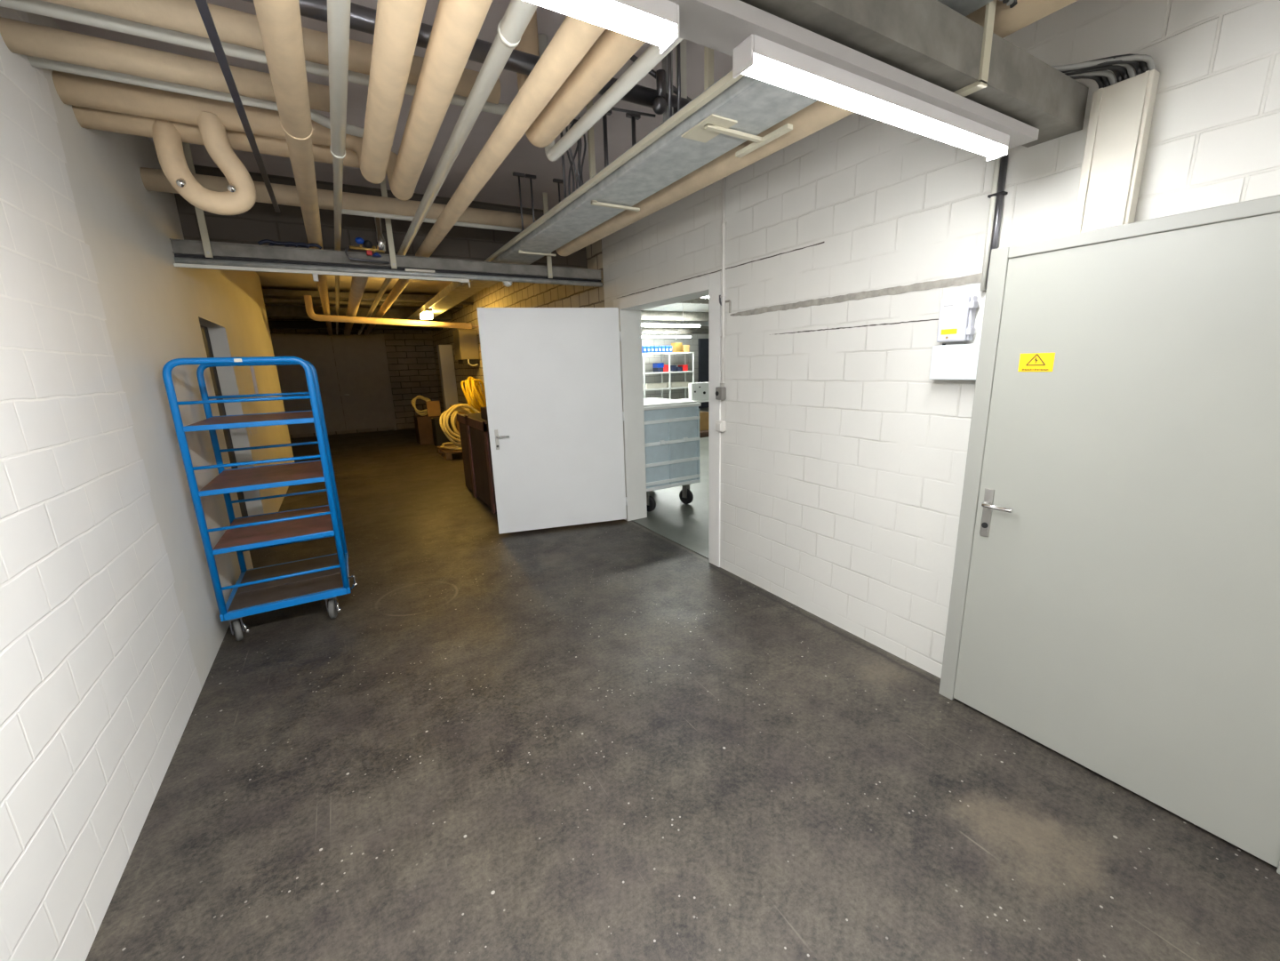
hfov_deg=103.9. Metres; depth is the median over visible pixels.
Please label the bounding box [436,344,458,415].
board
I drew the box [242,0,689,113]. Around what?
pipe
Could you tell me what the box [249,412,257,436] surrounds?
paper notice
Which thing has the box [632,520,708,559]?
trim
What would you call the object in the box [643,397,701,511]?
container
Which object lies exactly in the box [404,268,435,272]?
tag
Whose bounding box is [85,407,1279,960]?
floor
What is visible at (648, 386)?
carton
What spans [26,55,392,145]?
pipe
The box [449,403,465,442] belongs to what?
cardboard box
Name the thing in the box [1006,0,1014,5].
cable
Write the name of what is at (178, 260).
pipe
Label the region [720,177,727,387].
conduit
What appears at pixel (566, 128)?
cable
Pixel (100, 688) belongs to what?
wall
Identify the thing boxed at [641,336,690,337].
diffuser
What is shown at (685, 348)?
cardboard box
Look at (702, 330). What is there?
pipe
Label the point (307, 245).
hose
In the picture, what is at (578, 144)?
cable
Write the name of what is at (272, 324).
duct
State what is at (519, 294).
wall
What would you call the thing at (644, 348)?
storage bin
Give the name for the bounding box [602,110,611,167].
rod
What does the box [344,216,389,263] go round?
valve manifold
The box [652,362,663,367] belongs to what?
plastic crate
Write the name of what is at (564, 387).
door
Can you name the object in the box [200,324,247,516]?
door
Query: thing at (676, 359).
wall
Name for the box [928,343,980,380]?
junction box
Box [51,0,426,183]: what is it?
insulated pipe
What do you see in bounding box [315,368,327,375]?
paper notice
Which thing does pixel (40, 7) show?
pipe
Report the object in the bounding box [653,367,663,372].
plastic crate
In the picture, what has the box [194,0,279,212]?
strip
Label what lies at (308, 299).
insulated pipe
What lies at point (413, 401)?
coiled hose
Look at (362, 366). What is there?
door
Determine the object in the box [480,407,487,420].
cardboard box
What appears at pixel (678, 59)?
rod
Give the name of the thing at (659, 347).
storage bin
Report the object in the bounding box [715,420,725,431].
light switch
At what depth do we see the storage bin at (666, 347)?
15.57 m
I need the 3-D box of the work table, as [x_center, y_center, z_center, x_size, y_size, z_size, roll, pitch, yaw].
[0.951,-1.415,11.318,2.300,0.790,0.700,-9,15,-29]
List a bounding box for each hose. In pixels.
[257,239,298,247]
[268,240,310,248]
[284,241,322,249]
[411,395,431,415]
[439,403,479,447]
[440,442,461,449]
[450,403,480,439]
[460,376,486,413]
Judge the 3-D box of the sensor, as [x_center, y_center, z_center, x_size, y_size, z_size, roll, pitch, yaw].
[-2.464,-1.540,3.807,0.033,0.053,0.030,-9,15,-29]
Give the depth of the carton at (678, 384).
16.16 m
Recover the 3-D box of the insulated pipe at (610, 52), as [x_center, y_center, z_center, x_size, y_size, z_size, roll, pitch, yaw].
[0.930,-1.297,-0.086,0.110,0.573,5.733,-9,15,-29]
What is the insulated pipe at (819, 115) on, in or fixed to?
hanging from the rod at (633, 116)
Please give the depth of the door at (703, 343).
17.72 m
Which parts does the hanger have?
channel post, channel post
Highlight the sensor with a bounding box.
[312,273,319,281]
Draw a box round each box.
[413,400,440,445]
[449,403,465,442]
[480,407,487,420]
[682,344,689,351]
[688,382,708,400]
[699,410,708,430]
[699,429,708,437]
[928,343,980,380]
[936,296,978,344]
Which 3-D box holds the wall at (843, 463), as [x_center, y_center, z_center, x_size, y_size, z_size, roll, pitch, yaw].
[1.765,-0.469,1.893,0.217,3.150,7.960,-9,15,-29]
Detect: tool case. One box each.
[670,365,676,370]
[672,367,682,371]
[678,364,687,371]
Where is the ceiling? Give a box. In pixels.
[52,0,732,311]
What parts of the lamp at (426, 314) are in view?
lamp glass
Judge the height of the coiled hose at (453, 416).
0.783 m
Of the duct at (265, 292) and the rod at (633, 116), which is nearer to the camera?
the rod at (633, 116)
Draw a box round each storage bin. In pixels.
[641,345,646,352]
[646,345,650,352]
[649,345,654,352]
[654,345,657,352]
[657,345,661,352]
[661,345,664,352]
[664,345,668,352]
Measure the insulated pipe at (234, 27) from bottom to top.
0.100 m
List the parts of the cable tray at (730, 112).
edge rail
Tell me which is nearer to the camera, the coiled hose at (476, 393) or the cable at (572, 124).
the cable at (572, 124)
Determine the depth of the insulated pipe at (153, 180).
3.57 m
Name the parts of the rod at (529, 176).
ceiling plate, rod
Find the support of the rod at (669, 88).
hanging from the ceiling
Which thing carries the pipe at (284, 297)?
attached to the wall at (519, 294)
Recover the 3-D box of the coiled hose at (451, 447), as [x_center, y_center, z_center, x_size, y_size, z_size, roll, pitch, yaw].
[-3.398,-0.685,9.660,0.839,0.128,0.676,-9,15,-29]
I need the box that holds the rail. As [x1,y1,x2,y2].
[173,263,470,287]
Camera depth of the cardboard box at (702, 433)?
10.98 m
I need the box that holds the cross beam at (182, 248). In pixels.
[169,238,601,281]
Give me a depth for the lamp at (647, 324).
10.67 m
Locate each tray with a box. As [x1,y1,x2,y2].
[406,0,993,320]
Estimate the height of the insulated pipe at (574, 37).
0.102 m
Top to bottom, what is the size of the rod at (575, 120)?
0.490 m
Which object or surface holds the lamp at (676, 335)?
hanging from the ceiling
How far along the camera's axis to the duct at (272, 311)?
10.42 m
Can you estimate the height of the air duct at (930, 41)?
0.432 m
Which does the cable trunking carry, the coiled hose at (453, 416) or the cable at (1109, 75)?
the cable at (1109, 75)
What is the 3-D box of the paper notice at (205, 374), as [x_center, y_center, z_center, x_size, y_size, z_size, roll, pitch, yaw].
[-3.255,-0.711,3.779,0.002,0.240,0.130,-9,15,-29]
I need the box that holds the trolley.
[162,356,357,640]
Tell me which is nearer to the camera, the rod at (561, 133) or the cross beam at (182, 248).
the rod at (561, 133)
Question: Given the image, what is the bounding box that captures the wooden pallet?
[436,444,462,460]
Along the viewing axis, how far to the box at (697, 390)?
11.05 m
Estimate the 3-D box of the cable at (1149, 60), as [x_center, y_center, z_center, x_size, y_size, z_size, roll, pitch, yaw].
[1.402,-1.335,1.635,0.504,0.076,0.114,-3,13,-4]
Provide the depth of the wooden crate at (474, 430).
6.07 m
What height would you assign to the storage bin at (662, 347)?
0.200 m
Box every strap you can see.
[182,142,213,257]
[380,178,397,269]
[542,192,552,278]
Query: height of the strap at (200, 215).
0.730 m
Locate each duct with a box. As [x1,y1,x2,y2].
[262,288,463,309]
[264,305,452,319]
[267,320,443,329]
[739,0,1088,147]
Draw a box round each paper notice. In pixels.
[203,369,213,399]
[249,365,259,393]
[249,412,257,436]
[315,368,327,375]
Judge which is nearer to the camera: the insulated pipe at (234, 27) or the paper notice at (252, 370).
the insulated pipe at (234, 27)
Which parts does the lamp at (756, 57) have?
linear lamp, lamp trunking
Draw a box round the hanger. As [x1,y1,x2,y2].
[629,39,692,121]
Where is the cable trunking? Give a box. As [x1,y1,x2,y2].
[1072,69,1159,233]
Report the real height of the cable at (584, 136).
0.464 m
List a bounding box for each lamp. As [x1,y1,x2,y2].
[418,308,432,319]
[524,0,1039,161]
[641,303,700,327]
[641,334,690,337]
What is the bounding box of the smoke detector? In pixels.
[502,280,512,287]
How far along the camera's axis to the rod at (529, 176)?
4.16 m
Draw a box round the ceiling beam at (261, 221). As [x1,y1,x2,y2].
[174,164,587,268]
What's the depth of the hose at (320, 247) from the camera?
3.81 m
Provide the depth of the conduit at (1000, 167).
2.04 m
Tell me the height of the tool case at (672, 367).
0.180 m
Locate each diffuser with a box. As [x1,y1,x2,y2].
[641,323,699,327]
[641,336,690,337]
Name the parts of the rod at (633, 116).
ceiling plate, rod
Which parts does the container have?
lid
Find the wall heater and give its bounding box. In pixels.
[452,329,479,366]
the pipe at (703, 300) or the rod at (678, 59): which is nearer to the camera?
the rod at (678, 59)
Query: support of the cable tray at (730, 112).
hanging from the ceiling
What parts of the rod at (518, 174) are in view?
ceiling plate, rod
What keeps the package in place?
on the metal shelving
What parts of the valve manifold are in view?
blue knob, red handle, blue handle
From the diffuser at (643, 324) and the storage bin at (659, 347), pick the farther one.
the storage bin at (659, 347)
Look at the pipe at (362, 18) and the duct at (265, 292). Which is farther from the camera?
the duct at (265, 292)
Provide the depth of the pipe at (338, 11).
1.83 m
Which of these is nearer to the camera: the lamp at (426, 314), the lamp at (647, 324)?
the lamp at (426, 314)
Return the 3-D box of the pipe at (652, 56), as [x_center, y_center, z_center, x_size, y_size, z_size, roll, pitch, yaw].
[1.024,-1.340,0.029,0.054,0.547,5.847,-9,15,-30]
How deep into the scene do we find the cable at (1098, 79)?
1.70 m
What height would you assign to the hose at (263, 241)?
0.045 m
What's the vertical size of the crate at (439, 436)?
0.620 m
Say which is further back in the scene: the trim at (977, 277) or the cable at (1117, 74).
the trim at (977, 277)
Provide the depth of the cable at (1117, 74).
1.67 m
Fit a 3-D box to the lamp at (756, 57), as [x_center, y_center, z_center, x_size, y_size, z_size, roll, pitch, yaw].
[0.041,-0.976,1.056,3.080,0.092,0.115,-9,15,-29]
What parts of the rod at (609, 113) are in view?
rod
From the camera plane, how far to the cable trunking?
1.70 m
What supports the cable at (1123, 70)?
on the cable trunking
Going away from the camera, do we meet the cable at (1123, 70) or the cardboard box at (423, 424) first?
the cable at (1123, 70)
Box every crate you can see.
[431,416,457,446]
[456,412,496,513]
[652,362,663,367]
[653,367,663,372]
[663,364,668,371]
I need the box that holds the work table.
[678,398,708,402]
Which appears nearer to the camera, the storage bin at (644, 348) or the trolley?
the trolley
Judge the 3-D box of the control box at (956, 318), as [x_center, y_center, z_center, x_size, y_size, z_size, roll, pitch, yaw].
[1.402,-0.694,2.212,0.064,0.217,0.142,-9,15,-29]
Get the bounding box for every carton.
[645,382,666,389]
[666,381,688,387]
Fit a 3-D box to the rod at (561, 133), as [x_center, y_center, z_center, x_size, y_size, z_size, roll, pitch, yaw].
[-0.497,-2.084,3.235,0.090,0.470,0.030,-9,15,-29]
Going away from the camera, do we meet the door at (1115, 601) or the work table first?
the door at (1115, 601)
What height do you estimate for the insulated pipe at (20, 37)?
0.100 m
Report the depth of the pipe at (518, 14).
1.92 m
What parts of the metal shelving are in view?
shelf, shelf, shelf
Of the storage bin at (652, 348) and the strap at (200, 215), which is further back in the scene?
the storage bin at (652, 348)
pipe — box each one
[0,0,509,115]
[0,16,329,111]
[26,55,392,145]
[41,0,500,103]
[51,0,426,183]
[72,0,492,199]
[139,167,535,230]
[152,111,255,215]
[174,256,602,287]
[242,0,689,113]
[253,0,332,335]
[264,295,473,304]
[304,295,478,328]
[327,0,351,334]
[341,208,521,231]
[344,276,367,335]
[357,0,538,335]
[363,15,606,335]
[514,10,645,147]
[537,33,682,161]
[555,0,1077,255]
[640,310,708,320]
[641,326,708,334]
[677,297,708,303]
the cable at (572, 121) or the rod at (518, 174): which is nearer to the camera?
the cable at (572, 121)
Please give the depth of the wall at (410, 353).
14.14 m
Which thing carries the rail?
attached to the wall at (100, 688)
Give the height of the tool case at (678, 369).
0.140 m
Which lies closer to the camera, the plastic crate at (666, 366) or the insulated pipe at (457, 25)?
the insulated pipe at (457, 25)
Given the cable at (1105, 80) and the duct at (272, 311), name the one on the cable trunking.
the cable at (1105, 80)
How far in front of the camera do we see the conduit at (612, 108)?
3.09 m
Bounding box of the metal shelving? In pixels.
[642,352,694,399]
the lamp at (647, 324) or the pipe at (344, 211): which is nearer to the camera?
the pipe at (344, 211)
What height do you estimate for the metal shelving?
1.934 m
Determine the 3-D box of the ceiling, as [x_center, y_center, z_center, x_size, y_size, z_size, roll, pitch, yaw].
[0.995,-3.456,7.467,18.400,0.200,19.600,-9,15,-29]
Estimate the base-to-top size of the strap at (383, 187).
0.730 m
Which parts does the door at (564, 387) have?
handle, lever, frame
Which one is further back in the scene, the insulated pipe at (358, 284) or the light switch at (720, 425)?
the insulated pipe at (358, 284)
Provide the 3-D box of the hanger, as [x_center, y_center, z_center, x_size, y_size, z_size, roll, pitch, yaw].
[0.101,-1.915,2.335,0.408,0.430,0.085,-9,15,-29]
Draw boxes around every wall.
[0,6,294,960]
[267,317,441,438]
[430,239,604,413]
[601,0,1279,678]
[640,320,708,399]
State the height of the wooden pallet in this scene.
0.140 m
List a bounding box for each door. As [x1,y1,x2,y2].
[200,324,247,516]
[270,334,397,434]
[476,272,721,567]
[698,338,708,407]
[938,194,1279,873]
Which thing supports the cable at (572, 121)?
hanging from the ceiling
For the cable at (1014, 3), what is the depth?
1.42 m
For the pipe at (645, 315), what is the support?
attached to the wall
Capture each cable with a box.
[565,125,577,189]
[566,120,575,191]
[568,139,579,195]
[571,120,581,187]
[578,117,586,184]
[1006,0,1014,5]
[1009,0,1016,7]
[1051,54,1155,71]
[1060,53,1148,72]
[1062,60,1142,75]
[1064,64,1128,80]
[1064,64,1135,78]
[1068,70,1116,85]
[1069,75,1104,88]
[1097,75,1110,87]
[1111,70,1122,82]
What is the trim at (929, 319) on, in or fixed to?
attached to the wall at (843, 463)
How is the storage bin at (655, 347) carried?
on the metal shelving
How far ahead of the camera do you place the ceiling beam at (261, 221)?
4.26 m
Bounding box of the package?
[671,342,682,351]
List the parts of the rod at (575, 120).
rod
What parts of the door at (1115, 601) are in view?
handle, lever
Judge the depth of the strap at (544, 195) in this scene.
4.68 m
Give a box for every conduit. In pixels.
[592,104,655,117]
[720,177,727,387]
[979,154,1008,290]
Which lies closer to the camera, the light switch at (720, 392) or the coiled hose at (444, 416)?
the light switch at (720, 392)
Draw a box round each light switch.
[715,386,726,399]
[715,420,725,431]
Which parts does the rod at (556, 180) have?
ceiling plate, rod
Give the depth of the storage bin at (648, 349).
15.25 m
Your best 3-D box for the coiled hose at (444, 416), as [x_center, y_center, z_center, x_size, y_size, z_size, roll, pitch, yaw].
[-3.273,-1.015,9.318,0.843,0.806,0.529,-9,15,-29]
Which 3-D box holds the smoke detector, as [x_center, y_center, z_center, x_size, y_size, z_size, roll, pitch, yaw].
[-1.208,-1.793,4.577,0.090,0.042,0.090,-9,15,-29]
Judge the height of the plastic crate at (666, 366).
0.220 m
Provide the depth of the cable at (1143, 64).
1.62 m
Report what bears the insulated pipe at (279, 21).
attached to the ceiling beam at (261, 221)
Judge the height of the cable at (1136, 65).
0.076 m
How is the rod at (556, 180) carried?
hanging from the ceiling
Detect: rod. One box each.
[512,171,524,231]
[524,173,535,222]
[552,178,563,202]
[560,131,566,198]
[569,119,581,185]
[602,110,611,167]
[625,112,640,145]
[667,51,671,118]
[676,42,680,111]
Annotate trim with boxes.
[616,241,824,298]
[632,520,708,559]
[729,272,981,316]
[769,319,938,335]

